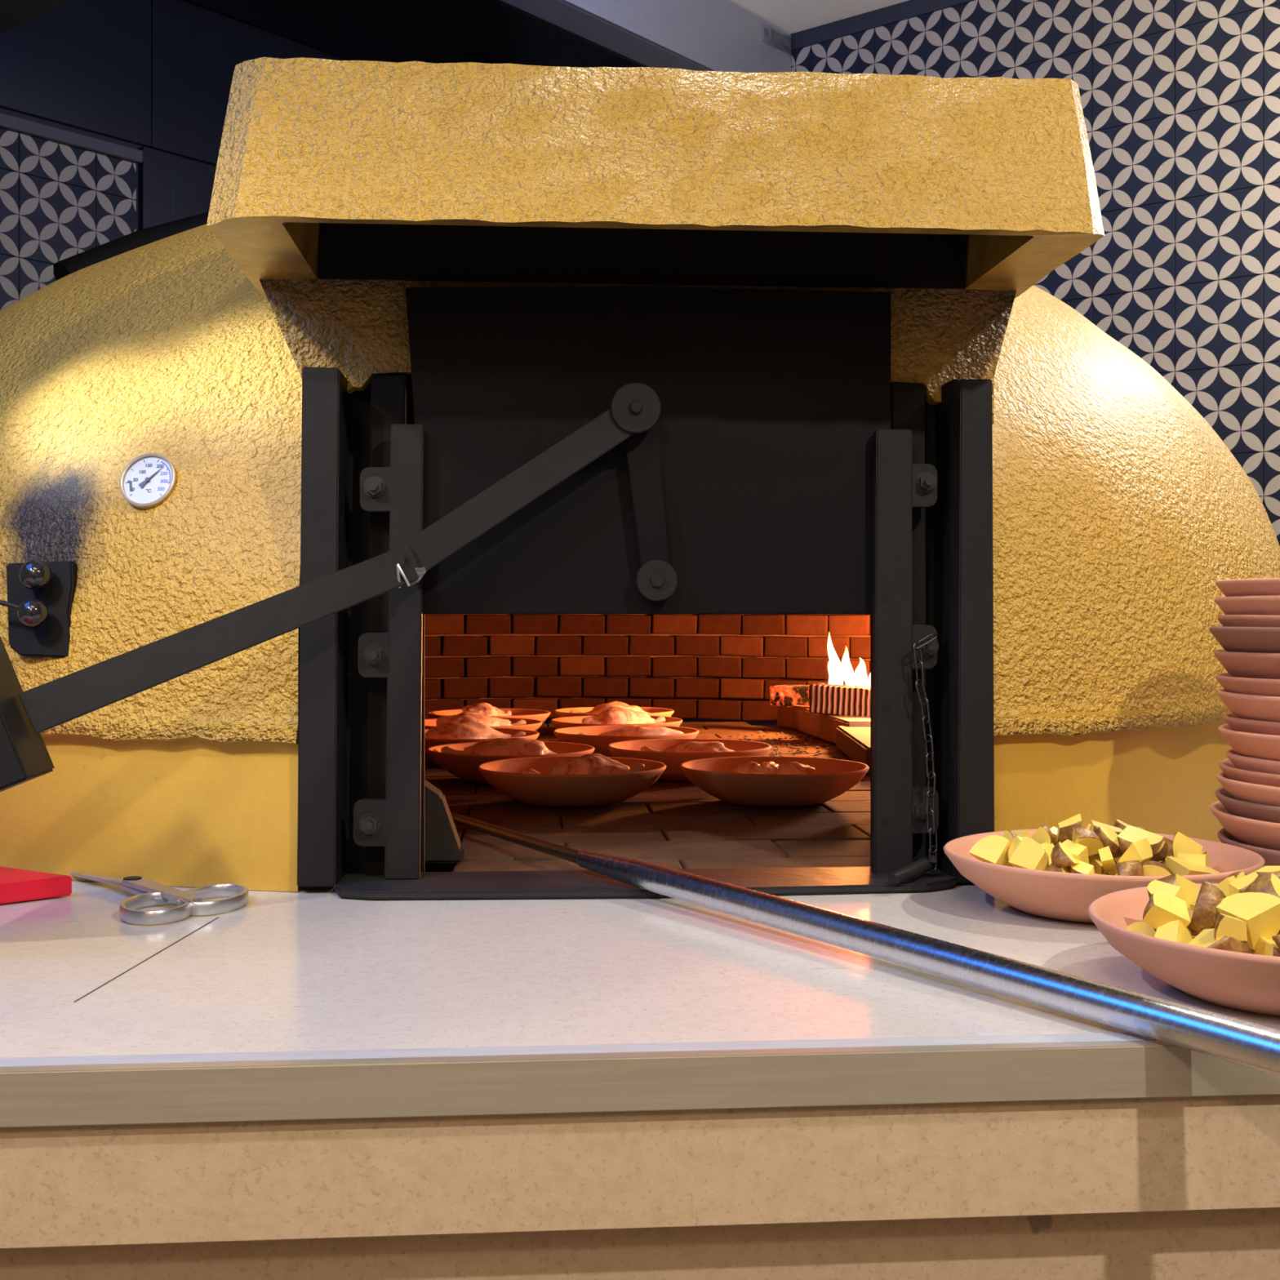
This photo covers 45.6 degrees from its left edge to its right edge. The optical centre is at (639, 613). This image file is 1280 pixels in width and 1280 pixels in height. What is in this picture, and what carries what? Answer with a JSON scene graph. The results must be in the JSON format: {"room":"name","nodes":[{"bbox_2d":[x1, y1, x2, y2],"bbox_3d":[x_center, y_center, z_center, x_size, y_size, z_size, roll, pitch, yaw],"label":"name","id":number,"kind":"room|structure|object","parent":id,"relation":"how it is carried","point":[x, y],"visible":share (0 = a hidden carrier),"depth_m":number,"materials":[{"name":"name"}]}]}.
{"room":"commercial kitchen","nodes":[
{"label":"commercial kitchen","id":0,"kind":"room"},
{"bbox_2d":[0,107,216,311],"bbox_3d":[-1.583,-0.312,4.318,0.101,3.065,3.629,0,0,39],"label":"wall","id":1,"kind":"structure","parent":0,"point":[59,202],"depth_m":4.19,"materials":[{"name":"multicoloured tile"}]},
{"bbox_2d":[0,112,142,164],"bbox_3d":[-1.934,-1.317,3.792,0.026,0.036,1.568,0,0,39],"label":"trim","id":2,"kind":"structure","parent":1,"relation":"attached to","point":[15,124],"depth_m":4.22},
{"bbox_2d":[0,0,351,230],"bbox_3d":[-1.455,-1.014,4.389,0.022,1.642,3.099,0,0,39],"label":"cladding","id":3,"kind":"object","parent":1,"relation":"attached to","point":[156,76],"visible":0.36,"depth_m":4.41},
{"bbox_2d":[726,0,908,34],"bbox_3d":[-0.209,-1.895,2.913,10.000,0.100,9.200,0,0,-4],"label":"ceiling","id":4,"kind":"structure","parent":0,"point":[790,16],"depth_m":4.66,"materials":[{"name":"beige paint"}]},
{"bbox_2d":[0,0,791,72],"bbox_3d":[-1.113,-1.670,3.816,1.202,0.338,3.600,0,0,39],"label":"canopy","id":5,"kind":"object","parent":4,"relation":"attached to","point":[697,35],"visible":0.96,"depth_m":4.59,"materials":[{"name":"metal"}]},
{"bbox_2d":[543,0,1279,725],"bbox_3d":[1.149,-0.312,4.381,4.474,3.065,0.101,0,0,39],"label":"wall","id":6,"kind":"structure","parent":0,"point":[1180,99],"depth_m":4.09,"materials":[{"name":"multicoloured tile"}]},
{"bbox_2d":[790,0,974,51],"bbox_3d":[1.196,-1.819,4.280,4.274,0.052,0.011,0,0,39],"label":"trim","id":7,"kind":"structure","parent":6,"relation":"attached to","point":[908,9],"depth_m":4.67,"materials":[{"name":"blue paint"}]},
{"bbox_3d":[-0.209,1.270,2.913,10.000,0.100,9.200,0,0,-4],"label":"floor","id":8,"kind":"structure","parent":0,"visible":0},
{"bbox_2d":[0,880,1279,1279],"bbox_3d":[0.001,0.745,1.379,2.800,0.951,0.929,0,0,-4],"label":"countertop","id":9,"kind":"structure","parent":8,"relation":"on","point":[308,1082],"depth_m":0.95,"materials":[{"name":"stone"}]},
{"bbox_2d":[0,866,71,904],"bbox_3d":[-0.773,0.260,1.405,0.408,0.018,0.240,0,0,-43],"label":"cutting board","id":10,"kind":"object","parent":9,"relation":"on","point":[16,885],"visible":1,"depth_m":1.44,"materials":[{"name":"red plastic"}]},
{"bbox_2d":[70,872,248,924],"bbox_3d":[-0.455,0.262,1.458,0.124,0.014,0.277,0,0,-31],"label":"scissors","id":11,"kind":"object","parent":9,"relation":"on","point":[148,892],"visible":1,"depth_m":1.40,"materials":[{"name":"metal"}]},
{"bbox_2d":[450,812,1279,1075],"bbox_3d":[0.167,0.254,1.211,0.064,0.039,1.646,0,0,-32],"label":"pole","id":12,"kind":"object","parent":9,"relation":"on","point":[1237,1041],"visible":0.92,"depth_m":1.09,"materials":[{"name":"metal"}]},
{"bbox_2d":[576,849,636,885],"bbox_3d":[-0.029,0.247,1.489,0.026,0.026,0.099,0,0,-35],"label":"socket","id":13,"kind":"object","parent":12,"relation":"attached to","point":[624,869],"depth_m":1.47,"materials":[{"name":"metal"}]},
{"bbox_2d":[943,828,1265,923],"bbox_3d":[0.420,0.243,1.394,0.279,0.054,0.278,0,0,-29],"label":"terracotta dish","id":14,"kind":"object","parent":9,"relation":"on","point":[1068,896],"visible":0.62,"depth_m":1.31,"materials":[{"name":"ceramic"}]},
{"bbox_2d":[968,835,1010,866],"bbox_3d":[0.324,0.221,1.404,0.036,0.036,0.030,0,0,24],"label":"potato chunk","id":15,"kind":"object","parent":14,"relation":"in","point":[993,849],"visible":0.83,"depth_m":1.40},
{"bbox_2d":[1003,830,1017,843],"bbox_3d":[0.352,0.218,1.434,0.020,0.029,0.026,0,0,-28],"label":"potato chunk","id":16,"kind":"object","parent":14,"relation":"in","point":[1010,835],"visible":0.32,"depth_m":1.43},
{"bbox_2d":[1015,830,1030,837],"bbox_3d":[0.358,0.219,1.452,0.024,0.029,0.024,0,0,-19],"label":"potato chunk","id":17,"kind":"object","parent":14,"relation":"in","point":[1026,833],"visible":0.04,"depth_m":1.45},
{"bbox_2d":[1008,835,1045,859],"bbox_3d":[0.349,0.217,1.390,0.032,0.027,0.022,0,0,-19],"label":"potato chunk","id":18,"kind":"object","parent":14,"relation":"in","point":[1015,843],"visible":0.27,"depth_m":1.39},
{"bbox_2d":[1008,835,1048,870],"bbox_3d":[0.348,0.217,1.353,0.034,0.040,0.028,0,0,-44],"label":"potato chunk","id":19,"kind":"object","parent":14,"relation":"in","point":[1029,854],"visible":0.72,"depth_m":1.35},
{"bbox_2d":[1030,825,1053,844],"bbox_3d":[0.375,0.212,1.417,0.021,0.032,0.023,0,0,40],"label":"potato chunk","id":20,"kind":"object","parent":14,"relation":"in","point":[1043,834],"visible":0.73,"depth_m":1.41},
{"bbox_2d":[1040,842,1054,865],"bbox_3d":[0.370,0.231,1.398,0.038,0.038,0.030,0,0,-1],"label":"potato chunk","id":21,"kind":"object","parent":14,"relation":"in","point":[1048,847],"visible":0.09,"depth_m":1.40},
{"bbox_2d":[1043,863,1071,872],"bbox_3d":[0.367,0.236,1.345,0.033,0.042,0.035,0,0,33],"label":"potato chunk","id":22,"kind":"object","parent":14,"relation":"in","point":[1050,868],"visible":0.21,"depth_m":1.34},
{"bbox_2d":[1050,841,1079,867],"bbox_3d":[0.373,0.215,1.340,0.026,0.026,0.023,0,0,25],"label":"potato chunk","id":23,"kind":"object","parent":14,"relation":"in","point":[1060,856],"visible":0.99,"depth_m":1.33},
{"bbox_2d":[1056,813,1081,843],"bbox_3d":[0.396,0.201,1.407,0.021,0.032,0.033,0,0,12],"label":"potato chunk","id":24,"kind":"object","parent":14,"relation":"in","point":[1064,831],"visible":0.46,"depth_m":1.40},
{"bbox_2d":[1062,839,1088,863],"bbox_3d":[0.387,0.221,1.361,0.029,0.037,0.031,0,0,-35],"label":"potato chunk","id":25,"kind":"object","parent":14,"relation":"in","point":[1079,851],"visible":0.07,"depth_m":1.35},
{"bbox_2d":[1069,860,1094,874],"bbox_3d":[0.385,0.229,1.331,0.023,0.024,0.021,0,0,43],"label":"potato chunk","id":26,"kind":"object","parent":14,"relation":"in","point":[1084,868],"visible":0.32,"depth_m":1.33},
{"bbox_2d":[1071,826,1103,856],"bbox_3d":[0.403,0.207,1.368,0.026,0.030,0.036,0,0,11],"label":"potato chunk","id":27,"kind":"object","parent":14,"relation":"in","point":[1082,836],"visible":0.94,"depth_m":1.36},
{"bbox_2d":[1088,853,1115,875],"bbox_3d":[0.418,0.228,1.390,0.026,0.028,0.030,0,0,-29],"label":"potato chunk","id":28,"kind":"object","parent":14,"relation":"in","point":[1094,860],"visible":0.26,"depth_m":1.38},
{"bbox_2d":[1095,826,1122,857],"bbox_3d":[0.425,0.207,1.376,0.028,0.031,0.032,0,0,-35],"label":"potato chunk","id":29,"kind":"object","parent":28,"relation":"on","point":[1108,837],"visible":0.48,"depth_m":1.37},
{"bbox_2d":[1089,820,1122,835],"bbox_3d":[0.430,0.206,1.405,0.031,0.028,0.038,0,0,10],"label":"potato chunk","id":30,"kind":"object","parent":14,"relation":"in","point":[1095,825],"visible":0.2,"depth_m":1.40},
{"bbox_2d":[1097,845,1116,871],"bbox_3d":[0.410,0.216,1.339,0.015,0.024,0.026,0,0,26],"label":"potato chunk","id":31,"kind":"object","parent":14,"relation":"in","point":[1108,862],"visible":0.93,"depth_m":1.33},
{"bbox_2d":[1107,870,1117,875],"bbox_3d":[0.429,0.230,1.347,0.017,0.023,0.027,0,0,-39],"label":"potato chunk","id":32,"kind":"object","parent":14,"relation":"in","point":[1113,873],"visible":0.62,"depth_m":1.35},
{"bbox_2d":[1114,819,1128,830],"bbox_3d":[0.456,0.209,1.431,0.024,0.029,0.024,0,0,33],"label":"potato chunk","id":33,"kind":"object","parent":14,"relation":"in","point":[1118,824],"visible":0.31,"depth_m":1.43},
{"bbox_2d":[1115,860,1144,875],"bbox_3d":[0.425,0.225,1.322,0.024,0.021,0.023,0,0,17],"label":"potato chunk","id":34,"kind":"object","parent":14,"relation":"in","point":[1131,868],"visible":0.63,"depth_m":1.32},
{"bbox_2d":[1118,838,1152,863],"bbox_3d":[0.436,0.212,1.341,0.022,0.028,0.022,0,0,-35],"label":"potato chunk","id":35,"kind":"object","parent":14,"relation":"in","point":[1141,850],"visible":0.71,"depth_m":1.33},
{"bbox_2d":[1116,824,1163,858],"bbox_3d":[0.446,0.206,1.358,0.035,0.030,0.027,0,0,31],"label":"potato chunk","id":36,"kind":"object","parent":14,"relation":"in","point":[1130,834],"visible":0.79,"depth_m":1.36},
{"bbox_2d":[1142,860,1173,875],"bbox_3d":[0.454,0.227,1.336,0.030,0.020,0.025,0,0,23],"label":"potato chunk","id":37,"kind":"object","parent":14,"relation":"in","point":[1151,868],"visible":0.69,"depth_m":1.33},
{"bbox_2d":[1160,835,1173,856],"bbox_3d":[0.495,0.221,1.426,0.036,0.024,0.027,0,0,35],"label":"potato chunk","id":38,"kind":"object","parent":14,"relation":"in","point":[1169,841],"visible":0.14,"depth_m":1.42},
{"bbox_2d":[1160,855,1173,866],"bbox_3d":[0.476,0.229,1.377,0.028,0.024,0.022,0,0,-38],"label":"potato chunk","id":39,"kind":"object","parent":14,"relation":"in","point":[1164,861],"visible":0.15,"depth_m":1.36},
{"bbox_2d":[1149,840,1170,861],"bbox_3d":[0.465,0.213,1.368,0.028,0.021,0.020,0,0,-27],"label":"potato chunk","id":40,"kind":"object","parent":39,"relation":"on","point":[1163,851],"visible":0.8,"depth_m":1.36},
{"bbox_2d":[1172,831,1202,857],"bbox_3d":[0.494,0.215,1.382,0.026,0.039,0.026,0,0,9],"label":"potato chunk","id":41,"kind":"object","parent":14,"relation":"in","point":[1181,843],"visible":0.56,"depth_m":1.37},
{"bbox_2d":[1166,856,1219,875],"bbox_3d":[0.485,0.233,1.330,0.035,0.038,0.040,0,0,-12],"label":"potato chunk","id":42,"kind":"object","parent":14,"relation":"in","point":[1179,866],"visible":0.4,"depth_m":1.33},
{"bbox_2d":[1177,853,1209,866],"bbox_3d":[0.490,0.217,1.350,0.025,0.011,0.016,0,0,29],"label":"potato chunk","id":43,"kind":"object","parent":14,"relation":"in","point":[1201,859],"visible":0.66,"depth_m":1.34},
{"label":"potato chunk","id":44,"kind":"object","parent":14,"relation":"in","visible":0},
{"bbox_2d":[1049,826,1057,845],"bbox_3d":[0.395,0.214,1.433,0.027,0.026,0.024,0,0,34],"label":"potato chunk","id":45,"kind":"object","parent":44,"relation":"on","point":[1053,829],"visible":0.1,"depth_m":1.43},
{"bbox_2d":[1087,883,1279,1016],"bbox_3d":[0.464,0.243,1.085,0.278,0.054,0.278,0,0,-24],"label":"terracotta dish","id":46,"kind":"object","parent":9,"relation":"on","point":[1248,982],"visible":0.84,"depth_m":1.01,"materials":[{"name":"ceramic"}]},
{"bbox_2d":[1125,921,1156,937],"bbox_3d":[0.368,0.234,1.096,0.025,0.026,0.032,0,0,-34],"label":"potato chunk","id":47,"kind":"object","parent":46,"relation":"in","point":[1141,927],"visible":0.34,"depth_m":1.09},
{"bbox_2d":[1146,880,1184,900],"bbox_3d":[0.376,0.207,1.094,0.024,0.026,0.028,0,0,-42],"label":"potato chunk","id":48,"kind":"object","parent":46,"relation":"in","point":[1175,891],"visible":0.27,"depth_m":1.10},
{"bbox_2d":[1142,888,1191,929],"bbox_3d":[0.366,0.211,1.067,0.033,0.035,0.028,0,0,2],"label":"potato chunk","id":49,"kind":"object","parent":46,"relation":"in","point":[1162,908],"visible":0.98,"depth_m":1.06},
{"bbox_2d":[1154,920,1192,943],"bbox_3d":[0.370,0.230,1.055,0.034,0.036,0.022,0,0,-38],"label":"potato chunk","id":50,"kind":"object","parent":46,"relation":"in","point":[1173,931],"visible":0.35,"depth_m":1.05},
{"bbox_2d":[1157,873,1199,909],"bbox_3d":[0.402,0.214,1.137,0.030,0.043,0.042,0,0,44],"label":"potato chunk","id":51,"kind":"object","parent":46,"relation":"in","point":[1190,890],"visible":0.18,"depth_m":1.13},
{"bbox_2d":[1186,907,1199,935],"bbox_3d":[0.405,0.230,1.111,0.023,0.027,0.022,0,0,26],"label":"potato chunk","id":52,"kind":"object","parent":46,"relation":"in","point":[1190,911],"visible":0.12,"depth_m":1.11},
{"bbox_2d":[1189,880,1226,933],"bbox_3d":[0.396,0.204,1.058,0.026,0.036,0.022,0,0,32],"label":"potato chunk","id":53,"kind":"object","parent":46,"relation":"in","point":[1205,914],"visible":0.8,"depth_m":1.05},
{"bbox_2d":[1191,875,1236,906],"bbox_3d":[0.427,0.207,1.121,0.022,0.030,0.035,0,0,-45],"label":"potato chunk","id":54,"kind":"object","parent":46,"relation":"in","point":[1224,886],"visible":0.14,"depth_m":1.11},
{"bbox_2d":[1187,928,1252,953],"bbox_3d":[0.388,0.228,1.031,0.036,0.037,0.038,0,0,-11],"label":"potato chunk","id":55,"kind":"object","parent":46,"relation":"in","point":[1205,938],"visible":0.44,"depth_m":1.01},
{"bbox_2d":[1213,913,1247,941],"bbox_3d":[0.394,0.209,1.023,0.022,0.018,0.026,0,0,5],"label":"potato chunk","id":56,"kind":"object","parent":46,"relation":"in","point":[1225,925],"visible":1,"depth_m":1.01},
{"bbox_2d":[1226,871,1244,879],"bbox_3d":[0.444,0.206,1.142,0.024,0.025,0.023,0,0,-44],"label":"potato chunk","id":57,"kind":"object","parent":46,"relation":"in","point":[1239,874],"visible":0.21,"depth_m":1.14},
{"bbox_2d":[1228,871,1258,895],"bbox_3d":[0.430,0.198,1.079,0.021,0.028,0.026,0,0,2],"label":"potato chunk","id":58,"kind":"object","parent":46,"relation":"in","point":[1242,885],"visible":0.44,"depth_m":1.08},
{"bbox_2d":[1216,892,1279,950],"bbox_3d":[0.417,0.210,1.038,0.028,0.038,0.040,0,0,-24],"label":"potato chunk","id":59,"kind":"object","parent":46,"relation":"in","point":[1260,912],"visible":0.78,"depth_m":1.03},
{"bbox_2d":[1248,873,1279,933],"bbox_3d":[0.438,0.201,1.058,0.031,0.042,0.033,0,0,20],"label":"potato chunk","id":60,"kind":"object","parent":46,"relation":"in","point":[1268,883],"visible":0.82,"depth_m":1.05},
{"bbox_2d":[1253,937,1279,956],"bbox_3d":[0.430,0.230,1.022,0.026,0.023,0.029,0,0,2],"label":"potato chunk","id":61,"kind":"object","parent":46,"relation":"in","point":[1265,946],"visible":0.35,"depth_m":1.02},
{"bbox_2d":[1271,933,1279,949],"bbox_3d":[0.432,0.222,1.007,0.028,0.029,0.018,0,0,21],"label":"potato chunk","id":62,"kind":"object","parent":46,"relation":"in","point":[1276,938],"visible":1,"depth_m":1.00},
{"label":"potato chunk","id":63,"kind":"object","parent":46,"relation":"in","visible":0},
{"bbox_2d":[1254,866,1279,879],"bbox_3d":[0.465,0.197,1.111,0.025,0.026,0.026,0,0,-43],"label":"potato chunk","id":64,"kind":"object","parent":63,"relation":"on","point":[1275,870],"visible":0.21,"depth_m":1.11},
{"bbox_2d":[1217,827,1279,866],"bbox_3d":[0.701,0.242,1.456,0.279,0.054,0.278,0,0,-3],"label":"terracotta dish","id":65,"kind":"object","parent":9,"relation":"on","point":[1272,857],"visible":0.38,"depth_m":1.41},
{"bbox_2d":[1209,800,1279,850],"bbox_3d":[0.696,0.217,1.464,0.278,0.054,0.278,0,0,-6],"label":"terracotta dish","id":66,"kind":"object","parent":65,"relation":"on","point":[1255,833],"visible":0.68,"depth_m":1.43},
{"bbox_2d":[1215,786,1279,823],"bbox_3d":[0.700,0.203,1.461,0.278,0.054,0.279,0,0,-29],"label":"terracotta dish","id":67,"kind":"object","parent":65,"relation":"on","point":[1236,807],"visible":0.48,"depth_m":1.43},
{"bbox_2d":[1216,770,1279,806],"bbox_3d":[0.699,0.185,1.456,0.278,0.054,0.278,0,0,-42],"label":"terracotta dish","id":68,"kind":"object","parent":67,"relation":"on","point":[1238,790],"visible":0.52,"depth_m":1.42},
{"bbox_2d":[1218,758,1279,786],"bbox_3d":[0.705,0.174,1.463,0.279,0.054,0.278,0,0,30],"label":"terracotta dish","id":69,"kind":"object","parent":68,"relation":"on","point":[1226,766],"visible":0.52,"depth_m":1.43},
{"bbox_2d":[1226,748,1279,774],"bbox_3d":[0.711,0.163,1.460,0.278,0.054,0.279,0,0,-40],"label":"terracotta dish","id":70,"kind":"object","parent":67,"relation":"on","point":[1242,762],"visible":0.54,"depth_m":1.43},
{"bbox_2d":[1217,724,1279,761],"bbox_3d":[0.702,0.138,1.456,0.278,0.054,0.278,0,0,-20],"label":"terracotta dish","id":71,"kind":"object","parent":70,"relation":"on","point":[1262,746],"visible":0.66,"depth_m":1.43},
{"bbox_2d":[1223,711,1279,735],"bbox_3d":[0.710,0.126,1.463,0.279,0.054,0.278,0,0,22],"label":"terracotta dish","id":72,"kind":"object","parent":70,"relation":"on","point":[1237,724],"visible":0.49,"depth_m":1.43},
{"bbox_2d":[1215,672,1279,697],"bbox_3d":[0.700,0.086,1.458,0.279,0.054,0.278,0,0,-34],"label":"terracotta dish","id":73,"kind":"object","parent":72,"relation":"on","point":[1257,686],"visible":0.6,"depth_m":1.42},
{"bbox_2d":[1208,625,1279,653],"bbox_3d":[0.694,0.039,1.460,0.278,0.054,0.278,0,0,43],"label":"terracotta dish","id":74,"kind":"object","parent":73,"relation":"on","point":[1235,639],"visible":0.66,"depth_m":1.42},
{"bbox_2d":[1214,595,1279,615],"bbox_3d":[0.700,0.010,1.463,0.278,0.054,0.278,0,0,6],"label":"terracotta dish","id":75,"kind":"object","parent":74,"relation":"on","point":[1240,605],"visible":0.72,"depth_m":1.43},
{"bbox_2d":[1215,577,1279,596],"bbox_3d":[0.702,-0.006,1.461,0.279,0.054,0.278,0,0,-31],"label":"terracotta dish","id":76,"kind":"object","parent":75,"relation":"on","point":[1259,586],"visible":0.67,"depth_m":1.43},
{"bbox_2d":[1217,614,1279,626],"bbox_3d":[0.701,0.028,1.456,0.278,0.054,0.279,0,0,-9],"label":"terracotta dish","id":77,"kind":"object","parent":74,"relation":"on","point":[1226,620],"visible":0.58,"depth_m":1.42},
{"bbox_2d":[1213,648,1279,679],"bbox_3d":[0.699,0.063,1.463,0.279,0.054,0.278,0,0,12],"label":"terracotta dish","id":78,"kind":"object","parent":73,"relation":"on","point":[1238,664],"visible":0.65,"depth_m":1.43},
{"bbox_2d":[1217,688,1279,722],"bbox_3d":[0.702,0.102,1.460,0.278,0.054,0.278,0,0,-6],"label":"terracotta dish","id":79,"kind":"object","parent":72,"relation":"on","point":[1251,707],"visible":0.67,"depth_m":1.43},
{"bbox_2d":[0,57,1279,899],"bbox_3d":[-0.158,-0.270,2.629,2.399,1.141,2.834,0,0,-4],"label":"oven","id":80,"kind":"object","parent":8,"relation":"on","point":[456,385],"visible":0.92,"depth_m":1.53,"materials":[{"name":"yellow paint"}]},
{"bbox_2d":[424,780,464,862],"bbox_3d":[-0.230,0.227,1.671,0.074,0.084,0.065,0,0,-4],"label":"wedge stone","id":81,"kind":"object","parent":80,"relation":"on","point":[442,844],"visible":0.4,"depth_m":1.65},
{"bbox_2d":[424,728,539,764],"bbox_3d":[-0.318,0.243,2.770,0.270,0.052,0.270,0,0,-15],"label":"terracotta dish","id":82,"kind":"object","parent":80,"relation":"on","point":[533,735],"visible":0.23,"depth_m":2.67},
{"bbox_2d":[424,721,525,739],"bbox_3d":[-0.309,0.227,2.767,0.204,0.060,0.094,0,0,-10],"label":"joint","id":83,"kind":"object","parent":82,"relation":"in","point":[454,731],"visible":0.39,"depth_m":2.74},
{"bbox_2d":[424,717,542,731],"bbox_3d":[-0.331,0.243,3.060,0.270,0.052,0.270,0,0,-24],"label":"terracotta dish","id":84,"kind":"object","parent":80,"relation":"on","point":[531,724],"visible":0.2,"depth_m":3.05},
{"bbox_2d":[435,711,526,726],"bbox_3d":[-0.320,0.227,3.066,0.188,0.062,0.096,0,0,-21],"label":"joint","id":85,"kind":"object","parent":84,"relation":"in","point":[464,717],"visible":0.41,"depth_m":3.04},
{"bbox_2d":[426,708,550,723],"bbox_3d":[-0.334,0.243,3.360,0.269,0.052,0.270,0,0,45],"label":"terracotta dish","id":86,"kind":"object","parent":80,"relation":"on","point":[541,715],"visible":0.29,"depth_m":3.42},
{"bbox_2d":[462,702,511,715],"bbox_3d":[-0.337,0.227,3.360,0.108,0.062,0.079,0,0,-16],"label":"joint","id":87,"kind":"object","parent":86,"relation":"in","point":[485,708],"visible":0.41,"depth_m":3.34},
{"bbox_2d":[426,741,595,783],"bbox_3d":[-0.208,0.243,2.470,0.271,0.052,0.270,0,0,44],"label":"terracotta dish","id":88,"kind":"object","parent":80,"relation":"on","point":[464,766],"visible":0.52,"depth_m":2.39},
{"bbox_2d":[440,737,555,755],"bbox_3d":[-0.224,0.229,2.481,0.202,0.057,0.094,0,0,10],"label":"joint","id":89,"kind":"object","parent":88,"relation":"in","point":[498,746],"visible":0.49,"depth_m":2.45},
{"bbox_2d":[477,755,666,807],"bbox_3d":[-0.098,0.243,2.189,0.270,0.052,0.270,0,0,23],"label":"terracotta dish","id":90,"kind":"object","parent":80,"relation":"on","point":[506,775],"visible":0.94,"depth_m":2.10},
{"bbox_2d":[522,768,541,774],"bbox_3d":[-0.154,0.240,2.184,0.038,0.035,0.042,0,0,-13],"label":"joint","id":91,"kind":"object","parent":90,"relation":"in","point":[531,771],"visible":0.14,"depth_m":2.18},
{"bbox_2d":[551,753,644,774],"bbox_3d":[-0.062,0.230,2.212,0.141,0.054,0.072,0,0,-10],"label":"joint","id":92,"kind":"object","parent":90,"relation":"in","point":[590,763],"visible":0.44,"depth_m":2.19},
{"bbox_2d":[554,706,674,717],"bbox_3d":[-0.058,0.243,3.430,0.270,0.052,0.270,0,0,8],"label":"terracotta dish","id":93,"kind":"object","parent":80,"relation":"on","point":[560,713],"visible":0.27,"depth_m":3.47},
{"bbox_2d":[569,701,650,714],"bbox_3d":[-0.065,0.228,3.431,0.187,0.060,0.089,0,0,10],"label":"joint","id":94,"kind":"object","parent":93,"relation":"in","point":[598,708],"visible":0.29,"depth_m":3.42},
{"bbox_2d":[551,715,682,728],"bbox_3d":[-0.048,0.243,3.130,0.271,0.052,0.270,0,0,21],"label":"terracotta dish","id":95,"kind":"object","parent":80,"relation":"on","point":[575,721],"visible":0.29,"depth_m":3.08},
{"bbox_2d":[582,706,665,724],"bbox_3d":[-0.032,0.225,3.135,0.198,0.066,0.078,0,0,-33],"label":"joint","id":96,"kind":"object","parent":95,"relation":"in","point":[613,715],"visible":0.41,"depth_m":3.10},
{"bbox_2d":[553,724,698,757],"bbox_3d":[-0.026,0.243,2.841,0.270,0.052,0.270,0,0,-32],"label":"terracotta dish","id":97,"kind":"object","parent":80,"relation":"on","point":[568,735],"visible":0.5,"depth_m":2.75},
{"bbox_2d":[577,724,684,735],"bbox_3d":[-0.015,0.233,2.840,0.208,0.049,0.075,0,0,-13],"label":"joint","id":98,"kind":"object","parent":97,"relation":"in","point":[635,730],"visible":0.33,"depth_m":2.82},
{"bbox_2d":[206,57,1104,302],"bbox_3d":[0.012,-0.424,1.568,0.811,0.180,0.516,0,0,-4],"label":"hood","id":99,"kind":"object","parent":80,"relation":"attached to","point":[332,177],"depth_m":1.39,"materials":[{"name":"yellow paint"}]},
{"bbox_2d":[607,738,771,781],"bbox_3d":[0.081,0.243,2.519,0.270,0.052,0.269,0,0,20],"label":"terracotta dish","id":100,"kind":"object","parent":80,"relation":"on","point":[629,748],"visible":0.6,"depth_m":2.45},
{"bbox_2d":[640,741,733,752],"bbox_3d":[0.087,0.234,2.522,0.178,0.046,0.075,0,0,21],"label":"joint","id":101,"kind":"object","parent":100,"relation":"in","point":[693,746],"visible":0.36,"depth_m":2.50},
{"bbox_2d":[680,755,869,807],"bbox_3d":[0.193,0.243,2.190,0.270,0.052,0.270,0,0,-1],"label":"terracotta dish","id":102,"kind":"object","parent":80,"relation":"on","point":[831,778],"visible":0.98,"depth_m":2.10,"materials":[{"name":"ceramic"}]},
{"bbox_2d":[733,761,763,773],"bbox_3d":[0.163,0.227,2.217,0.056,0.022,0.029,0,0,27],"label":"joint","id":103,"kind":"object","parent":102,"relation":"in","point":[752,767],"visible":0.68,"depth_m":2.21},
{"bbox_2d":[760,761,778,774],"bbox_3d":[0.189,0.227,2.232,0.028,0.021,0.074,0,0,17],"label":"joint","id":104,"kind":"object","parent":102,"relation":"in","point":[770,767],"visible":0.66,"depth_m":2.21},
{"bbox_2d":[775,761,814,774],"bbox_3d":[0.225,0.227,2.222,0.061,0.022,0.029,0,0,-16],"label":"joint","id":105,"kind":"object","parent":102,"relation":"in","point":[791,767],"visible":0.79,"depth_m":2.21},
{"bbox_2d":[768,684,868,706],"bbox_3d":[0.440,0.183,3.400,0.326,0.051,0.065,-2,-1,38],"label":"log","id":106,"kind":"object","parent":80,"relation":"on","point":[780,695],"visible":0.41,"depth_m":3.44,"materials":[{"name":"brown"}]},
{"bbox_2d":[808,683,870,716],"bbox_3d":[0.482,0.186,3.200,0.251,0.073,0.075,0,0,24],"label":"log","id":107,"kind":"object","parent":80,"relation":"on","point":[826,699],"visible":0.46,"depth_m":3.19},
{"bbox_2d":[827,631,870,687],"bbox_3d":[0.497,0.104,3.255,0.198,0.130,0.063,0,0,-4],"label":"flame","id":108,"kind":"object","parent":107,"relation":"on","point":[837,672],"visible":0.5,"depth_m":3.23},
{"bbox_2d":[888,633,937,884],"bbox_3d":[0.267,0.140,1.492,0.023,0.240,0.082,0,0,38],"label":"chain","id":109,"kind":"object","parent":80,"relation":"hanging from","point":[926,864],"visible":1,"depth_m":1.51,"materials":[{"name":"metal"}]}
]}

